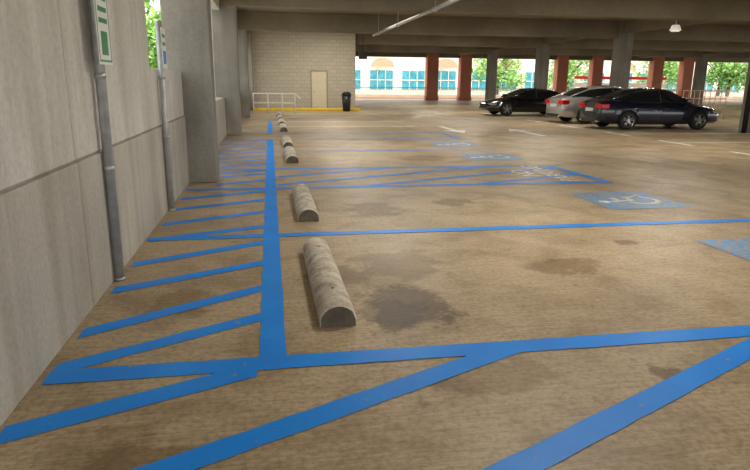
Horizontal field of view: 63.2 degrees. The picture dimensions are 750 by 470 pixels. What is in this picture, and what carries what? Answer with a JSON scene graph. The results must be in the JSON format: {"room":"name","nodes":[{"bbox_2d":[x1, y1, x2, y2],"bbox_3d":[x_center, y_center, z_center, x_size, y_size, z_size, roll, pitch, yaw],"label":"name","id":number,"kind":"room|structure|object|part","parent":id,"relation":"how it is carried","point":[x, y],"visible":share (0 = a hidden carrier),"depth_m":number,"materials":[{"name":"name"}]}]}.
{"room":"parking garage","nodes":[
{"label":"parking garage","id":0,"kind":"room"},
{"bbox_2d":[0,0,225,426],"bbox_3d":[-3.641,-3.791,12.530,0.260,4.350,45.000,-2,14,-9],"label":"wall","id":1,"kind":"structure","parent":0,"point":[56,256],"depth_m":3.90,"materials":[{"name":"concrete"}]},
{"bbox_2d":[251,31,354,107],"bbox_3d":[-4.095,-9.120,33.617,6.050,4.350,0.250,-2,14,-9],"label":"wall","id":2,"kind":"structure","parent":0,"point":[280,60],"depth_m":33.47,"materials":[{"name":"beige brick"}]},
{"bbox_2d":[310,70,327,107],"bbox_3d":[-3.111,-8.073,34.002,0.950,2.150,0.250,-2,14,-9],"label":"door","id":3,"kind":"structure","parent":2,"relation":"in","point":[318,79],"depth_m":33.93,"materials":[{"name":"paint"}]},
{"bbox_2d":[0,100,749,469],"bbox_3d":[21.091,-4.590,26.133,53.600,0.300,63.200,-2,14,-9],"label":"floor","id":4,"kind":"structure","parent":0,"point":[407,289],"depth_m":4.66,"materials":[{"name":"concrete"}]},
{"bbox_2d":[87,0,125,281],"bbox_3d":[-2.071,-1.744,4.502,0.090,4.340,0.380,-2,14,-9],"label":"sign post","id":5,"kind":"object","parent":4,"relation":"on","point":[97,9],"visible":1,"depth_m":4.67,"materials":[{"name":"metal"}]},
{"bbox_3d":[-2.032,-1.591,4.548,0.006,0.620,0.380,-2,14,-9],"label":"sign panel","id":6,"kind":"part","parent":5,"relation":"part of","materials":[{"name":"white metal"}]},
{"bbox_2d":[154,21,174,210],"bbox_3d":[-2.537,-1.399,7.386,0.090,2.250,0.300,-2,14,-9],"label":"sign post","id":7,"kind":"object","parent":4,"relation":"on","point":[159,31],"visible":1,"depth_m":7.30,"materials":[{"name":"metal"}]},
{"bbox_3d":[-2.488,-2.200,7.191,0.006,0.460,0.300,-2,14,-9],"label":"sign panel","id":8,"kind":"part","parent":7,"relation":"part of","materials":[{"name":"white metal"}]},
{"bbox_2d":[160,0,219,182],"bbox_3d":[-2.882,-2.997,9.411,0.690,4.350,0.500,-2,14,-9],"label":"concrete column","id":9,"kind":"structure","parent":4,"relation":"on","point":[187,24],"depth_m":9.32,"materials":[{"name":"grey concrete"}]},
{"bbox_2d":[211,0,241,134],"bbox_3d":[-4.332,-5.122,17.774,0.690,4.350,0.500,-2,14,-9],"label":"concrete column","id":10,"kind":"structure","parent":4,"relation":"on","point":[224,20],"depth_m":17.57,"materials":[{"name":"grey concrete"}]},
{"bbox_2d":[238,30,249,117],"bbox_3d":[-5.773,-7.235,26.089,0.690,4.350,0.500,-2,14,-9],"label":"concrete column","id":11,"kind":"structure","parent":4,"relation":"on","point":[242,34],"depth_m":25.97,"materials":[{"name":"grey concrete"}]},
{"bbox_2d":[247,31,253,109],"bbox_3d":[-6.916,-8.911,32.684,0.690,4.350,0.500,-2,14,-9],"label":"concrete column","id":12,"kind":"structure","parent":4,"relation":"on","point":[249,41],"depth_m":32.49,"materials":[{"name":"grey concrete"}]},
{"bbox_2d":[253,93,300,112],"bbox_3d":[-4.836,-6.513,30.149,2.349,0.980,0.060,-2,14,-9],"label":"handrail","id":13,"kind":"object","parent":4,"relation":"on","point":[267,102],"visible":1,"depth_m":30.10,"materials":[{"name":"grey metal"}]},
{"bbox_2d":[278,118,284,124],"bbox_3d":[-3.509,-4.252,22.924,0.256,0.157,1.850,-2,14,-9],"label":"wheel stop","id":14,"kind":"object","parent":4,"relation":"on","point":[280,120],"visible":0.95,"depth_m":22.47,"materials":[{"name":"concrete"}]},
{"bbox_2d":[279,123,287,131],"bbox_3d":[-3.065,-3.596,20.343,0.256,0.157,1.850,-2,14,-9],"label":"wheel stop","id":15,"kind":"object","parent":4,"relation":"on","point":[282,127],"visible":1,"depth_m":19.49,"materials":[{"name":"concrete"}]},
{"bbox_2d":[282,135,293,147],"bbox_3d":[-2.253,-2.406,15.659,0.256,0.157,1.850,-2,14,-9],"label":"wheel stop","id":16,"kind":"object","parent":4,"relation":"on","point":[286,140],"visible":0.98,"depth_m":15.08,"materials":[{"name":"concrete"}]},
{"bbox_2d":[284,146,298,162],"bbox_3d":[-1.792,-1.726,12.983,0.255,0.157,1.850,-2,14,-10],"label":"wheel stop","id":17,"kind":"object","parent":4,"relation":"on","point":[290,155],"visible":1,"depth_m":12.30,"materials":[{"name":"concrete"}]},
{"bbox_2d":[292,183,318,221],"bbox_3d":[-0.927,-0.455,7.984,0.256,0.157,1.850,-2,14,-10],"label":"wheel stop","id":18,"kind":"object","parent":4,"relation":"on","point":[306,211],"visible":1,"depth_m":7.46,"materials":[{"name":"concrete"}]},
{"bbox_2d":[254,108,359,110],"bbox_3d":[-3.653,-6.845,33.226,5.750,0.140,0.250,-2,14,-9],"label":"curb","id":19,"kind":"object","parent":4,"relation":"on","point":[255,109],"visible":1,"depth_m":33.08,"materials":[{"name":"paint"}]},
{"bbox_2d":[303,237,356,327],"bbox_3d":[-0.406,0.315,4.953,0.256,0.157,1.850,-2,14,-10],"label":"wheel stop","id":20,"kind":"object","parent":4,"relation":"on","point":[333,305],"visible":1,"depth_m":4.47,"materials":[{"name":"concrete"}]},
{"bbox_2d":[341,92,350,111],"bbox_3d":[-1.532,-7.165,32.753,0.540,1.030,0.540,-2,14,-9],"label":"trash can","id":21,"kind":"object","parent":4,"relation":"on","point":[346,96],"visible":0.99,"depth_m":32.58,"materials":[{"name":"black plastic"}]},
{"bbox_2d":[0,121,749,469],"bbox_3d":[0.019,-1.696,13.235,7.044,0.001,23.883,-2,14,-9],"label":"parking lines","id":22,"kind":"object","parent":4,"relation":"on","point":[556,448],"visible":0.98,"depth_m":3.59,"materials":[{"name":"paint"}]},
{"bbox_2d":[424,53,438,99],"bbox_3d":[4.950,-13.996,53.275,1.120,4.350,0.920,-2,14,-9],"label":"brick pillar","id":23,"kind":"structure","parent":4,"relation":"on","point":[432,59],"depth_m":52.97,"materials":[{"name":"red brick"}]},
{"bbox_2d":[438,126,465,132],"bbox_3d":[2.638,-3.651,21.082,0.840,0.001,3.000,-2,14,-9],"label":"direction arrow","id":24,"kind":"object","parent":4,"relation":"on","point":[450,129],"visible":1,"depth_m":20.62,"materials":[{"name":"white paint"}]},
{"bbox_2d":[427,142,480,146],"bbox_3d":[2.085,-2.393,16.075,1.200,0.002,1.200,-2,14,-9],"label":"accessible parking symbol","id":25,"kind":"object","parent":4,"relation":"on","point":[438,144],"visible":1,"depth_m":16.01,"materials":[{"name":"blue paint"}]},
{"bbox_2d":[456,54,472,100],"bbox_3d":[7.908,-14.091,53.763,1.120,4.350,0.920,-2,14,-9],"label":"brick pillar","id":26,"kind":"structure","parent":4,"relation":"on","point":[465,61],"depth_m":53.49,"materials":[{"name":"red brick"}]},
{"bbox_2d":[485,47,497,100],"bbox_3d":[8.659,-11.955,45.334,0.600,4.350,0.700,-2,14,-9],"label":"concrete column","id":27,"kind":"structure","parent":4,"relation":"on","point":[492,58],"depth_m":45.09,"materials":[{"name":"grey concrete"}]},
{"bbox_2d":[458,153,525,160],"bbox_3d":[2.541,-1.725,13.446,1.200,0.002,1.200,-2,14,-9],"label":"accessible parking symbol","id":28,"kind":"object","parent":4,"relation":"on","point":[496,156],"visible":1,"depth_m":13.45,"materials":[{"name":"blue paint"}]},
{"bbox_2d":[273,113,749,154],"bbox_3d":[4.313,-4.003,22.538,15.900,0.001,19.900,-2,14,-9],"label":"parking lines","id":29,"kind":"object","parent":4,"relation":"on","point":[484,113],"visible":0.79,"depth_m":21.73,"materials":[{"name":"paint"}]},
{"bbox_2d":[479,88,560,115],"bbox_3d":[7.621,-6.691,30.589,4.642,1.340,2.200,-2,14,-9],"label":"car","id":30,"kind":"object","parent":4,"relation":"on","point":[525,99],"visible":0.67,"depth_m":29.75,"materials":[{"name":"black paint"}]},
{"bbox_2d":[509,129,544,135],"bbox_3d":[4.973,-3.403,20.189,0.840,0.001,3.000,-2,14,-9],"label":"direction arrow","id":31,"kind":"object","parent":4,"relation":"on","point":[509,129],"visible":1,"depth_m":20.44,"materials":[{"name":"white paint"}]},
{"bbox_2d":[533,38,550,88],"bbox_3d":[10.100,-9.842,37.018,0.600,4.350,0.700,-2,14,-9],"label":"concrete column","id":32,"kind":"structure","parent":4,"relation":"on","point":[543,53],"depth_m":36.66,"materials":[{"name":"grey concrete"}]},
{"bbox_2d":[511,166,579,180],"bbox_3d":[2.928,-1.131,11.102,0.782,0.001,1.873,-2,14,-9],"label":"pavement lettering","id":33,"kind":"object","parent":4,"relation":"on","point":[529,167],"visible":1,"depth_m":11.01,"materials":[{"name":"white paint"}]},
{"bbox_2d":[356,87,743,101],"bbox_3d":[16.575,-12.788,55.570,39.424,1.100,0.050,-2,14,-9],"label":"railing","id":34,"kind":"object","parent":4,"relation":"on","point":[447,98],"visible":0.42,"depth_m":54.01,"materials":[{"name":"red metal"}]},
{"bbox_2d":[552,55,568,92],"bbox_3d":[16.783,-14.376,55.229,1.120,4.350,0.920,-2,14,-9],"label":"brick pillar","id":35,"kind":"structure","parent":4,"relation":"on","point":[560,74],"depth_m":54.86,"materials":[{"name":"red brick"}]},
{"bbox_2d":[545,85,623,123],"bbox_3d":[9.617,-5.452,25.391,4.742,1.520,2.160,-2,14,-9],"label":"car","id":36,"kind":"object","parent":4,"relation":"on","point":[565,105],"visible":0.37,"depth_m":24.49,"materials":[{"name":"silver metal"}]},
{"bbox_2d":[587,56,604,85],"bbox_3d":[20.136,-14.483,55.783,1.120,4.350,0.920,-2,14,-9],"label":"brick pillar","id":37,"kind":"structure","parent":4,"relation":"on","point":[595,72],"depth_m":55.35,"materials":[{"name":"red brick"}]},
{"bbox_2d":[609,21,633,88],"bbox_3d":[11.541,-7.729,28.703,0.600,4.350,0.700,-2,14,-9],"label":"concrete column","id":38,"kind":"structure","parent":4,"relation":"on","point":[623,45],"depth_m":28.32,"materials":[{"name":"grey concrete"}]},
{"bbox_2d":[569,191,691,208],"bbox_3d":[3.578,-0.500,8.633,1.200,0.002,1.200,-2,14,-9],"label":"accessible parking symbol","id":39,"kind":"object","parent":4,"relation":"on","point":[611,200],"visible":1,"depth_m":8.57,"materials":[{"name":"blue paint"}]},
{"bbox_2d":[579,88,720,129],"bbox_3d":[10.122,-4.682,22.483,4.842,1.460,2.180,-2,14,-9],"label":"car","id":40,"kind":"object","parent":4,"relation":"on","point":[626,108],"visible":1,"depth_m":21.65,"materials":[{"name":"blue paint"}]},
{"bbox_2d":[646,57,664,88],"bbox_3d":[26.053,-14.673,56.760,1.120,4.350,0.920,-2,14,-9],"label":"brick pillar","id":41,"kind":"structure","parent":4,"relation":"on","point":[655,71],"depth_m":56.36,"materials":[{"name":"red brick"}]},
{"bbox_2d":[676,57,694,97],"bbox_3d":[29.110,-14.771,57.265,1.120,4.350,0.920,-2,14,-9],"label":"brick pillar","id":42,"kind":"structure","parent":4,"relation":"on","point":[686,68],"depth_m":56.95,"materials":[{"name":"red brick"}]},
{"bbox_2d":[669,90,727,118],"bbox_3d":[14.546,-6.058,28.393,3.955,1.317,0.040,-2,14,-9],"label":"lattice fence","id":43,"kind":"object","parent":4,"relation":"on","point":[693,98],"visible":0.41,"depth_m":28.44,"materials":[{"name":"grey metal"}]},
{"bbox_2d":[691,51,708,104],"bbox_3d":[25.621,-12.500,48.135,0.600,4.350,0.700,-2,14,-9],"label":"concrete column","id":44,"kind":"structure","parent":4,"relation":"on","point":[701,63],"depth_m":47.93,"materials":[{"name":"grey concrete"}]},
{"bbox_2d":[696,238,749,260],"bbox_3d":[4.038,0.175,5.976,1.150,0.002,1.150,-2,14,-9],"label":"accessible parking symbol","id":45,"kind":"object","parent":4,"relation":"on","point":[738,247],"visible":1,"depth_m":6.23,"materials":[{"name":"blue paint"}]},
{"bbox_2d":[738,57,749,132],"bbox_3d":[12.982,-5.616,20.387,0.600,4.350,0.700,-2,14,-9],"label":"concrete column","id":46,"kind":"structure","parent":4,"relation":"on","point":[748,70],"depth_m":20.79,"materials":[{"name":"grey concrete"}]},
{"bbox_2d":[741,76,749,132],"bbox_3d":[12.551,-5.221,20.308,0.156,3.615,0.160,-2,14,-9],"label":"drain pipe","id":47,"kind":"object","parent":4,"relation":"on","point":[747,103],"visible":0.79,"depth_m":20.53,"materials":[{"name":"black plastic"}]},
{"bbox_2d":[237,8,749,24],"bbox_3d":[21.135,-9.123,24.989,53.600,0.350,63.200,-2,14,-9],"label":"ceiling","id":48,"kind":"structure","parent":0,"point":[238,9],"depth_m":26.16,"materials":[{"name":"concrete"}]},
{"bbox_2d":[359,44,366,58],"bbox_3d":[-0.654,-10.375,33.105,0.450,1.599,0.160,-2,14,-9],"label":"hanging sign","id":49,"kind":"object","parent":48,"relation":"hanging from","point":[362,54],"visible":0.94,"depth_m":33.17,"materials":[{"name":"black plastic"}]},
{"bbox_2d":[372,0,459,35],"bbox_3d":[2.695,-4.950,10.352,0.140,0.917,33.300,-2,14,-9],"label":"ceiling pipe","id":50,"kind":"object","parent":48,"relation":"hanging from","point":[434,9],"depth_m":18.30,"materials":[{"name":"grey metal"}]},
{"bbox_2d":[220,0,749,22],"bbox_3d":[21.783,-7.714,21.641,53.100,0.730,0.600,-2,14,-9],"label":"ceiling beam","id":51,"kind":"structure","parent":48,"relation":"attached to","point":[679,10],"depth_m":18.73,"materials":[{"name":"grey concrete"}]},
{"bbox_2d":[237,11,749,41],"bbox_3d":[20.342,-9.828,29.956,53.100,0.730,0.600,-2,14,-9],"label":"ceiling beam","id":52,"kind":"structure","parent":48,"relation":"attached to","point":[249,21],"depth_m":27.03,"materials":[{"name":"grey concrete"}]},
{"bbox_2d":[355,52,748,62],"bbox_3d":[19.109,-16.254,55.364,46.850,0.730,0.600,-2,14,-9],"label":"ceiling beam","id":53,"kind":"structure","parent":48,"relation":"attached to","point":[369,54],"depth_m":54.10,"materials":[{"name":"grey concrete"}]},
{"bbox_2d":[355,33,749,51],"bbox_3d":[22.024,-11.979,38.542,46.850,0.730,0.600,-2,14,-9],"label":"ceiling beam","id":54,"kind":"structure","parent":48,"relation":"attached to","point":[365,39],"depth_m":36.14,"materials":[{"name":"grey concrete"}]},
{"bbox_2d":[355,44,749,58],"bbox_3d":[20.583,-14.092,46.857,46.850,0.730,0.600,-2,14,-9],"label":"ceiling beam","id":55,"kind":"structure","parent":48,"relation":"attached to","point":[368,48],"depth_m":45.12,"materials":[{"name":"grey concrete"}]},
{"bbox_2d":[456,19,739,57],"bbox_3d":[20.843,-8.689,24.997,17.640,0.499,62.900,-2,14,-9],"label":"girder","id":56,"kind":"object","parent":48,"relation":"attached to","point":[637,25],"depth_m":26.82,"materials":[{"name":"grey concrete"}]},
{"bbox_2d":[669,20,680,31],"bbox_3d":[10.612,-7.654,21.446,0.400,0.960,0.400,-2,14,-9],"label":"pendant lamp","id":57,"kind":"object","parent":48,"relation":"hanging from","point":[674,28],"visible":0.88,"depth_m":21.43,"materials":[{"name":"metal"}]},
{"label":"outside","id":58,"kind":"structure","parent":0,"visible":0},
{"bbox_3d":[15.486,-19.599,86.633,340.000,0.280,350.000,-2,14,-9],"label":"ground","id":59,"kind":"structure","parent":58,"visible":0},
{"bbox_2d":[144,0,155,30],"bbox_3d":[-11.498,-7.807,25.398,4.636,6.345,4.834,8,16,28],"label":"tree","id":60,"kind":"object","parent":59,"relation":"on","point":[150,8],"visible":0.02,"depth_m":25.54,"materials":[{"name":"green plant"}]},
{"bbox_2d":[145,9,160,68],"bbox_3d":[-12.684,-10.105,34.977,5.661,6.089,5.368,-2,14,-9],"label":"tree","id":61,"kind":"object","parent":59,"relation":"on","point":[151,37],"visible":0.1,"depth_m":33.22,"materials":[{"name":"green plant"}]},
{"bbox_2d":[211,22,746,95],"bbox_3d":[16.924,-24.671,83.082,78.000,11.320,10.800,-2,14,-9],"label":"building","id":62,"kind":"structure","parent":59,"relation":"on","point":[371,71],"depth_m":77.41,"materials":[{"name":"beige paint"}]},
{"bbox_2d":[472,58,527,94],"bbox_3d":[12.890,-17.742,64.555,5.788,6.893,6.244,-2,14,-9],"label":"tree","id":63,"kind":"object","parent":59,"relation":"on","point":[513,78],"visible":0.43,"depth_m":63.64,"materials":[{"name":"green plant"}]},
{"bbox_2d":[355,94,742,100],"bbox_3d":[18.612,-14.004,62.650,62.000,0.670,0.400,-2,14,-9],"label":"wall","id":64,"kind":"structure","parent":59,"relation":"on","point":[377,96],"depth_m":59.93,"materials":[{"name":"beige concrete"}]},
{"bbox_2d":[547,60,588,90],"bbox_3d":[21.561,-18.619,68.127,6.700,7.007,6.020,-2,14,-9],"label":"tree","id":65,"kind":"object","parent":59,"relation":"on","point":[572,63],"visible":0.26,"depth_m":67.30,"materials":[{"name":"green plant"}]},
{"bbox_2d":[574,75,665,88],"bbox_3d":[23.311,-13.835,58.177,9.400,2.620,0.210,-2,14,-9],"label":"banner","id":66,"kind":"object","parent":59,"relation":"on","point":[634,78],"visible":0.43,"depth_m":57.99,"materials":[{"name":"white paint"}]},
{"bbox_2d":[631,61,678,88],"bbox_3d":[32.034,-17.988,67.532,5.960,6.268,5.392,-2,14,-9],"label":"tree","id":67,"kind":"object","parent":59,"relation":"on","point":[670,68],"visible":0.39,"depth_m":67.38,"materials":[{"name":"green plant"}]},
{"bbox_2d":[705,62,746,95],"bbox_3d":[40.788,-19.276,70.736,5.728,7.360,6.053,2,14,5],"label":"tree","id":68,"kind":"object","parent":59,"relation":"on","point":[712,83],"visible":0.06,"depth_m":71.48,"materials":[{"name":"green plant"}]},
{"bbox_2d":[706,62,747,95],"bbox_3d":[39.376,-17.899,66.817,5.361,6.584,5.623,-2,14,-9],"label":"tree","id":69,"kind":"object","parent":59,"relation":"on","point":[727,73],"visible":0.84,"depth_m":67.09,"materials":[{"name":"green plant"}]}
]}

